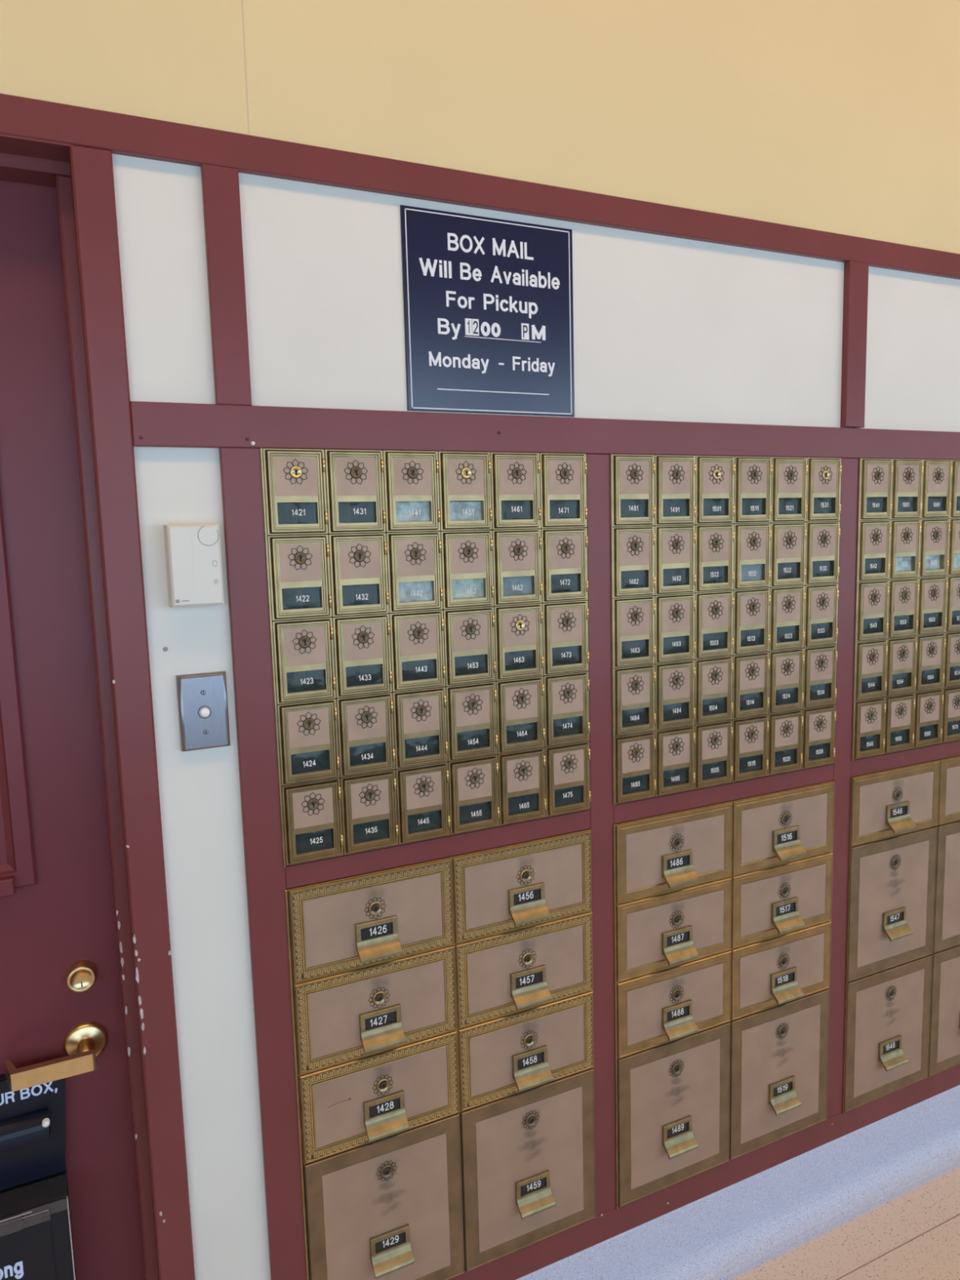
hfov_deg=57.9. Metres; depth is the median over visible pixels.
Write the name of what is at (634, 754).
mailbox
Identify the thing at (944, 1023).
mailbox
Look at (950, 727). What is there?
mailbox
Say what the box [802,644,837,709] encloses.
mailbox
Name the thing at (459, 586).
envelope
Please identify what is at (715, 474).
mailbox
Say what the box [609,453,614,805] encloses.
trim
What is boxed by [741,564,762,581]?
envelope
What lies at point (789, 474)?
mailbox
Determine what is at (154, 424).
trim
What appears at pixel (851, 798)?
trim
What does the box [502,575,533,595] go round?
envelope
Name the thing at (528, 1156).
mailbox
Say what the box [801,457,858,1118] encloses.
trim
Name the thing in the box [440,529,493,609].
mailbox
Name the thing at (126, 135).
trim
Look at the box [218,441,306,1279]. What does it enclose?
trim
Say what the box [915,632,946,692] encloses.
mailbox
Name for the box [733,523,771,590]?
mailbox
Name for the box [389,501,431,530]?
label
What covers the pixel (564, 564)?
mailbox
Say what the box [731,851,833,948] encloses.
mailbox
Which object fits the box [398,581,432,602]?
envelope
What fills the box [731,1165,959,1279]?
floor
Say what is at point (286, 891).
trim
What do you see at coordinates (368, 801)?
mailbox
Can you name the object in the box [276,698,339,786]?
mailbox
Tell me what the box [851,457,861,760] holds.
trim
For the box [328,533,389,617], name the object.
mailbox
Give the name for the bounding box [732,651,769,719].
mailbox
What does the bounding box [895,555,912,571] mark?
envelope
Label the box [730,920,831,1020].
mailbox
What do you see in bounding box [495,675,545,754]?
mailbox
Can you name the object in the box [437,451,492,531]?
mailbox
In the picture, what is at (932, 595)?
mailbox
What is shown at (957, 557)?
envelope
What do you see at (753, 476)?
mailbox
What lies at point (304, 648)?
mailbox
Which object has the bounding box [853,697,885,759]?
mailbox
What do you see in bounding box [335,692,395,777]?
mailbox
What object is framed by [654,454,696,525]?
mailbox
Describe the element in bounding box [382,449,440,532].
mailbox
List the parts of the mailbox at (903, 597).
panel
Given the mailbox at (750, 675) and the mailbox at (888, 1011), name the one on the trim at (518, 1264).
the mailbox at (888, 1011)
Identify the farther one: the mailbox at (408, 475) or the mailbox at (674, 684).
the mailbox at (674, 684)
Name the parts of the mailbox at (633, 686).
panel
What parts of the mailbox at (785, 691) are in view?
panel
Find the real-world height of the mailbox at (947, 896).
0.298 m
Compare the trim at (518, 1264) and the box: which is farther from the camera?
the trim at (518, 1264)
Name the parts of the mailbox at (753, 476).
panel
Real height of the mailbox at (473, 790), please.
0.122 m
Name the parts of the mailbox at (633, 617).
panel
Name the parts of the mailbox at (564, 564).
panel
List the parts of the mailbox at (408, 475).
panel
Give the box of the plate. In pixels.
[175,671,230,751]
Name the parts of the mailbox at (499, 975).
panel, number plate, pull handle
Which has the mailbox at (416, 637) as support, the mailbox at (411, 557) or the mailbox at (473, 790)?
the mailbox at (411, 557)
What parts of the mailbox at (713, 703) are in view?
panel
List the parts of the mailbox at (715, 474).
panel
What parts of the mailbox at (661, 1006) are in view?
panel, number plate, pull handle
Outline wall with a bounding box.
[0,0,959,1279]
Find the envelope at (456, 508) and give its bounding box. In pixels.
[449,501,481,528]
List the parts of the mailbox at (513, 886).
panel, number plate, pull handle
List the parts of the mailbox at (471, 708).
panel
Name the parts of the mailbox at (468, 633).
panel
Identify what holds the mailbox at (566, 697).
on the mailbox at (567, 772)
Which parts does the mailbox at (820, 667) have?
panel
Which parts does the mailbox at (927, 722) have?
panel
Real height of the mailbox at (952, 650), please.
0.122 m
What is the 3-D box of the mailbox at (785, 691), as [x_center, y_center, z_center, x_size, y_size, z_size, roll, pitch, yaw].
[0.561,0.072,1.754,0.089,0.122,0.167,-5,8,-25]
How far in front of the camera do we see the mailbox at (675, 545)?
1.54 m
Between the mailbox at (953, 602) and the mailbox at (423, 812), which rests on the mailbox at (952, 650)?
the mailbox at (953, 602)
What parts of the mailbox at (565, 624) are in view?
panel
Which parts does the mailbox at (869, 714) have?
panel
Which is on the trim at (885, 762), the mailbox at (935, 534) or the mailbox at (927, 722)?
the mailbox at (927, 722)
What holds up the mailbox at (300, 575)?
attached to the wall
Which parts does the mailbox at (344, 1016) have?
panel, number plate, pull handle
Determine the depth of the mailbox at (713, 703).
1.61 m
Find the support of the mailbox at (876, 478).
attached to the wall
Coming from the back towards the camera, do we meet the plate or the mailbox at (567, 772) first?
the mailbox at (567, 772)
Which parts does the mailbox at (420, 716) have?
panel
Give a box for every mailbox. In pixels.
[262,448,328,535]
[267,533,332,621]
[272,617,336,704]
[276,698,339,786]
[281,777,343,866]
[287,856,453,983]
[293,944,457,1075]
[297,1029,459,1164]
[302,1112,464,1279]
[324,448,386,533]
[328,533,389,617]
[332,613,392,697]
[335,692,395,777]
[339,769,398,855]
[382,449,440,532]
[386,531,443,613]
[388,609,445,692]
[392,686,448,768]
[395,761,450,844]
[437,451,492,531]
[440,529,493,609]
[443,606,496,686]
[445,680,497,761]
[448,754,499,835]
[450,829,591,943]
[453,910,593,1028]
[457,990,594,1111]
[459,1066,595,1271]
[489,452,541,529]
[492,528,542,606]
[493,603,543,680]
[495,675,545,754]
[497,747,546,826]
[539,453,587,528]
[540,527,588,603]
[542,600,589,675]
[543,671,590,746]
[544,740,591,817]
[612,453,655,526]
[612,525,655,598]
[613,595,655,668]
[613,663,655,737]
[613,800,732,904]
[614,731,656,804]
[615,875,731,982]
[616,949,731,1058]
[617,1021,730,1207]
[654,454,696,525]
[654,524,696,595]
[654,592,695,663]
[654,659,695,730]
[654,725,695,796]
[693,720,733,789]
[694,524,734,592]
[694,590,733,659]
[694,655,733,724]
[695,455,735,524]
[728,987,830,1159]
[730,780,835,875]
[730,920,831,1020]
[731,714,768,782]
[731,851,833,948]
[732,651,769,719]
[733,456,772,524]
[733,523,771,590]
[733,587,770,655]
[767,709,803,775]
[768,457,808,523]
[768,585,805,651]
[768,648,804,714]
[769,522,806,587]
[801,704,835,769]
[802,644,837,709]
[804,521,840,585]
[804,583,839,648]
[806,457,841,521]
[844,954,933,1112]
[847,826,937,982]
[850,760,940,846]
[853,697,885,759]
[854,639,887,701]
[856,579,889,642]
[857,520,891,582]
[859,457,893,520]
[883,693,915,754]
[885,635,917,697]
[887,577,919,639]
[888,519,921,579]
[890,458,923,519]
[912,688,943,748]
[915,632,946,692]
[916,576,947,635]
[919,518,950,577]
[920,459,952,519]
[928,944,959,1076]
[933,820,959,953]
[937,755,959,825]
[941,685,959,743]
[942,631,959,688]
[945,574,959,632]
[947,518,959,575]
[949,459,959,518]
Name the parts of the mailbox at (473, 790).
panel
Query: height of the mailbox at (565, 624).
0.122 m
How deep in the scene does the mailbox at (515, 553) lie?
1.40 m
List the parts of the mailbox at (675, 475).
panel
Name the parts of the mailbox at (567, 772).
panel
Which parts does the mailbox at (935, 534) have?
panel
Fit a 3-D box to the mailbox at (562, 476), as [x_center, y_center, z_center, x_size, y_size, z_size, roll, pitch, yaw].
[0.104,-0.254,1.500,0.089,0.122,0.167,-5,8,-25]
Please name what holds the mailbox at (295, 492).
attached to the wall
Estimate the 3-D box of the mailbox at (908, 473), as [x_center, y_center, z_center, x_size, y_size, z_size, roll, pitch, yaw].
[0.840,-0.316,1.845,0.089,0.122,0.167,-5,8,-25]
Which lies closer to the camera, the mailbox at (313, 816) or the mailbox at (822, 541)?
the mailbox at (313, 816)
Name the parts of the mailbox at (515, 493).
panel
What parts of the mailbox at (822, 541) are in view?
panel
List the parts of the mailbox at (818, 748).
panel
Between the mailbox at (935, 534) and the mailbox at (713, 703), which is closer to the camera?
the mailbox at (713, 703)
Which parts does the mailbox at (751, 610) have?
panel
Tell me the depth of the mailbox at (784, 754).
1.70 m
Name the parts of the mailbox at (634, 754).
panel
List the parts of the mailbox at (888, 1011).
panel, number plate, pull handle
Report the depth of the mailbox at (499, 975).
1.48 m
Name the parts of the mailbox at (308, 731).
panel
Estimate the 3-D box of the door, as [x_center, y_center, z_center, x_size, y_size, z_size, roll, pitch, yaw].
[-0.982,0.389,1.067,0.992,1.948,0.108,-5,8,-25]
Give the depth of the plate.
1.22 m
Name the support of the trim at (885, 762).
attached to the wall
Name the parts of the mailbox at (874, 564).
panel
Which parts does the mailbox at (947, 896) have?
panel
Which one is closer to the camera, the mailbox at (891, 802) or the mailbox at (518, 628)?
the mailbox at (518, 628)
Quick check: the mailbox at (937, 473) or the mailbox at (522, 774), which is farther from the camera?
the mailbox at (937, 473)
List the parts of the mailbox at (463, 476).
panel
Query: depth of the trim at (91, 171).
1.17 m
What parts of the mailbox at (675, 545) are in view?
panel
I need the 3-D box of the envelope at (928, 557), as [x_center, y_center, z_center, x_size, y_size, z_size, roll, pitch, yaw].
[0.954,-0.167,1.839,0.073,0.060,0.005,-5,8,-25]
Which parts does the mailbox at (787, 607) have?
panel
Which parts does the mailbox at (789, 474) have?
panel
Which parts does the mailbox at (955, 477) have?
panel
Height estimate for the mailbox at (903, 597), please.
0.122 m
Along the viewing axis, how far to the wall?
1.31 m
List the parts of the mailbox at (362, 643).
panel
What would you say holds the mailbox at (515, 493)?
on the mailbox at (515, 553)
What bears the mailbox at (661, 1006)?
on the mailbox at (673, 1096)
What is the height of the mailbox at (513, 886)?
0.148 m
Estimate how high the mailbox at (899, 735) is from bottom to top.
0.122 m
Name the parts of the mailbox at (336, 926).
panel, number plate, pull handle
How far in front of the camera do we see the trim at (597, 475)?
1.53 m
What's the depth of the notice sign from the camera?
1.35 m
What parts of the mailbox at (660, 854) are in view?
panel, number plate, pull handle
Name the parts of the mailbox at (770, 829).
panel, number plate, pull handle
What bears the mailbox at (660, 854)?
on the mailbox at (663, 931)
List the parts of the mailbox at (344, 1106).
panel, number plate, pull handle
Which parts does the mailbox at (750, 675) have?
panel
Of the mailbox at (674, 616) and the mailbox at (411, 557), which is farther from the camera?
the mailbox at (674, 616)
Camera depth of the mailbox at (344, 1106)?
1.38 m
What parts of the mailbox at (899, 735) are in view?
panel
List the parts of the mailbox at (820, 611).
panel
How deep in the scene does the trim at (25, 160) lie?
1.19 m
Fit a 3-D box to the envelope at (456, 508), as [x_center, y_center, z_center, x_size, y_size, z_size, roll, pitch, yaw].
[-0.025,-0.197,1.367,0.073,0.042,0.004,-5,8,-25]
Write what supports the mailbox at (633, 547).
on the mailbox at (633, 617)
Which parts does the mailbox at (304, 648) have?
panel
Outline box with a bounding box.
[0,1073,76,1279]
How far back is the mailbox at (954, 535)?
1.85 m
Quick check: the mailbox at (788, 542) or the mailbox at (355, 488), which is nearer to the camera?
the mailbox at (355, 488)
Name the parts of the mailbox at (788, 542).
panel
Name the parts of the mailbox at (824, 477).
panel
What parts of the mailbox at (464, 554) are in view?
panel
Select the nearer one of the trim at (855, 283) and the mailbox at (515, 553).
the mailbox at (515, 553)
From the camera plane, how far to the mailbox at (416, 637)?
1.35 m
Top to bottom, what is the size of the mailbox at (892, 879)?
0.298 m
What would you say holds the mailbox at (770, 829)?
on the mailbox at (772, 901)
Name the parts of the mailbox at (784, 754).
panel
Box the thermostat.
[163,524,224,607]
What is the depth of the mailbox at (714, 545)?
1.58 m
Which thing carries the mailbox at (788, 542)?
on the mailbox at (787, 607)
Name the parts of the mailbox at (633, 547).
panel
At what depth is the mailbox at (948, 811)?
1.92 m
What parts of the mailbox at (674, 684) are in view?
panel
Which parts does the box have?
sign panel, knob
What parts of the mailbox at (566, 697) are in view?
panel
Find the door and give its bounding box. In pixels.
[0,180,145,1279]
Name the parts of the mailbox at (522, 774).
panel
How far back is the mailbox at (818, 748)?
1.74 m
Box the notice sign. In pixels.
[400,204,574,416]
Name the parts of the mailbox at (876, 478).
panel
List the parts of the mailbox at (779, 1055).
panel, number plate, pull handle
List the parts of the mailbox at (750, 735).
panel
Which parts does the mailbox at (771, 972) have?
panel, number plate, pull handle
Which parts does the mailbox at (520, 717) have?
panel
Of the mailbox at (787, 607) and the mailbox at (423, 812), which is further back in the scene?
the mailbox at (787, 607)
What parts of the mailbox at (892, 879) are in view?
panel, number plate, pull handle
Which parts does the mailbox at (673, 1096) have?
panel, number plate, pull handle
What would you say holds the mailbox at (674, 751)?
on the trim at (686, 800)
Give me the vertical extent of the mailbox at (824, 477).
0.122 m
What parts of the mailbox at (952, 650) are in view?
panel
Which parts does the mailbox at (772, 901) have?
panel, number plate, pull handle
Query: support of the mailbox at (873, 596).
on the mailbox at (871, 655)
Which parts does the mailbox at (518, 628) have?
panel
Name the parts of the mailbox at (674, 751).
panel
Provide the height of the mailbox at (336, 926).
0.148 m
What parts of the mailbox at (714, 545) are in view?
panel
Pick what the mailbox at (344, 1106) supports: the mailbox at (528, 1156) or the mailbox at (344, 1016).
the mailbox at (344, 1016)
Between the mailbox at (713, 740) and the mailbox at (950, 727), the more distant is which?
the mailbox at (950, 727)
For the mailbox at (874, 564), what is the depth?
1.75 m
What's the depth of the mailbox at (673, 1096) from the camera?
1.66 m
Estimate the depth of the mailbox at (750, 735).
1.66 m
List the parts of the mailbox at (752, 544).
panel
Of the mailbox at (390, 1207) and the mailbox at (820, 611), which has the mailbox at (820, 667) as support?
the mailbox at (820, 611)
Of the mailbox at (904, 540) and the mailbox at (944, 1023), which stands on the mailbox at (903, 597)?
the mailbox at (904, 540)
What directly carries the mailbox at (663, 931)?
on the mailbox at (661, 1006)
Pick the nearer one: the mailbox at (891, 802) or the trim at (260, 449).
the trim at (260, 449)
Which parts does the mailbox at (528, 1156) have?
panel, number plate, pull handle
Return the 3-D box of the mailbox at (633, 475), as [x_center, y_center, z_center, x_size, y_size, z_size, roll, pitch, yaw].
[0.230,-0.264,1.559,0.089,0.122,0.167,-5,8,-25]
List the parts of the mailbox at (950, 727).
panel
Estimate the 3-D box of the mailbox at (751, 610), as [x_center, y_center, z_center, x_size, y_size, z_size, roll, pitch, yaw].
[0.477,-0.042,1.701,0.089,0.122,0.167,-5,8,-25]
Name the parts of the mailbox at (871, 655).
panel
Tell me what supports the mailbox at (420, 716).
on the mailbox at (423, 812)
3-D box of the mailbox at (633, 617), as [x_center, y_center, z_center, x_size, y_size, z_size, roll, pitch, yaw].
[0.236,-0.022,1.588,0.089,0.122,0.167,-5,8,-25]
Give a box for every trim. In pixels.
[0,93,959,279]
[0,133,158,1279]
[69,144,195,1279]
[130,400,959,460]
[200,163,251,405]
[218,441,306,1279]
[259,448,286,867]
[284,808,590,888]
[284,888,309,1279]
[448,1063,959,1279]
[575,453,616,1216]
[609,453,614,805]
[613,764,833,823]
[613,824,617,1209]
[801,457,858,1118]
[840,260,868,428]
[841,777,852,1113]
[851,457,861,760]
[851,739,959,777]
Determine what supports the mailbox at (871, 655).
on the mailbox at (869, 714)
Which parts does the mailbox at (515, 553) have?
panel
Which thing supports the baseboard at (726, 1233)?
attached to the wall
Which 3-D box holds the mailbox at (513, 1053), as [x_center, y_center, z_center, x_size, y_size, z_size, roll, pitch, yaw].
[0.047,0.702,1.587,0.266,0.148,0.228,-5,8,-25]
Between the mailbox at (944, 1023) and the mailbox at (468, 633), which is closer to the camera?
the mailbox at (468, 633)
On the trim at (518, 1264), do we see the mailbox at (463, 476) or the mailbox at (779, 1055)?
the mailbox at (779, 1055)
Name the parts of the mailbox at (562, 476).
panel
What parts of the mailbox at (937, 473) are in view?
panel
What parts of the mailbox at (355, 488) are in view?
panel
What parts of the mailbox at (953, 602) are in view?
panel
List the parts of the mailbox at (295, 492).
panel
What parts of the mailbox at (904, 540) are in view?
panel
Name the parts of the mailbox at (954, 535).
panel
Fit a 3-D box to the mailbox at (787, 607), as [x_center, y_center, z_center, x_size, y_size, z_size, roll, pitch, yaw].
[0.557,-0.049,1.739,0.089,0.122,0.167,-5,8,-25]
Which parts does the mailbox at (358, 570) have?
panel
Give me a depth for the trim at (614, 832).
1.58 m
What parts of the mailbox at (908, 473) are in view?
panel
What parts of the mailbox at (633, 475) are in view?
panel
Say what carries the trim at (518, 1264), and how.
attached to the wall
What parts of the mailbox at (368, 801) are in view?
panel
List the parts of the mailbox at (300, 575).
panel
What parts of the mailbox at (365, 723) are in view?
panel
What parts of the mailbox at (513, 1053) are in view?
panel, number plate, pull handle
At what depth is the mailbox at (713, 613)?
1.59 m
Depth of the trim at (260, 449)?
1.25 m
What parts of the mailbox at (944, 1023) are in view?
panel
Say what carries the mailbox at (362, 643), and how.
on the mailbox at (365, 723)
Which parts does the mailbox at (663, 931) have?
panel, number plate, pull handle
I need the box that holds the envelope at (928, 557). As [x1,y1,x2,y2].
[925,555,941,569]
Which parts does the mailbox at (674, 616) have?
panel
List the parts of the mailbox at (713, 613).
panel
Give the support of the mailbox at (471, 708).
on the mailbox at (473, 790)
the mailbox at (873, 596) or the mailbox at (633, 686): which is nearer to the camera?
the mailbox at (633, 686)
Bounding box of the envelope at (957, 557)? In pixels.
[953,553,959,568]
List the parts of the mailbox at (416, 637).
panel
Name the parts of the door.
moulding, lever handle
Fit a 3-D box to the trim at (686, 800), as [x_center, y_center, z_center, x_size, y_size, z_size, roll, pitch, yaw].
[0.458,0.285,1.698,0.535,0.035,0.100,-5,8,-25]
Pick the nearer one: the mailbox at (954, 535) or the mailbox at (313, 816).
the mailbox at (313, 816)
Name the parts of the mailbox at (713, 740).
panel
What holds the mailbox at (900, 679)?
on the mailbox at (899, 735)
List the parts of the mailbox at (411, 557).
panel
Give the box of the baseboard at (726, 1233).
[515,1084,959,1279]
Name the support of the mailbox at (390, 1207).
on the trim at (518, 1264)
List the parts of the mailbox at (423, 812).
panel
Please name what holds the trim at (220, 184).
attached to the wall
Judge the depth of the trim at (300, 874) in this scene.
1.39 m
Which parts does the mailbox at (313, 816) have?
panel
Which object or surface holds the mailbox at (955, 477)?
on the mailbox at (954, 535)
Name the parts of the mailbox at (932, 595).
panel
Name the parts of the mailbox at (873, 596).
panel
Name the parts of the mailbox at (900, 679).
panel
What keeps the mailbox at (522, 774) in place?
on the trim at (300, 874)
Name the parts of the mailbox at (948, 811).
panel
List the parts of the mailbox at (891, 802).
panel, number plate, pull handle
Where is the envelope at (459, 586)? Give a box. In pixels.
[452,577,484,599]
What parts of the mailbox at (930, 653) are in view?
panel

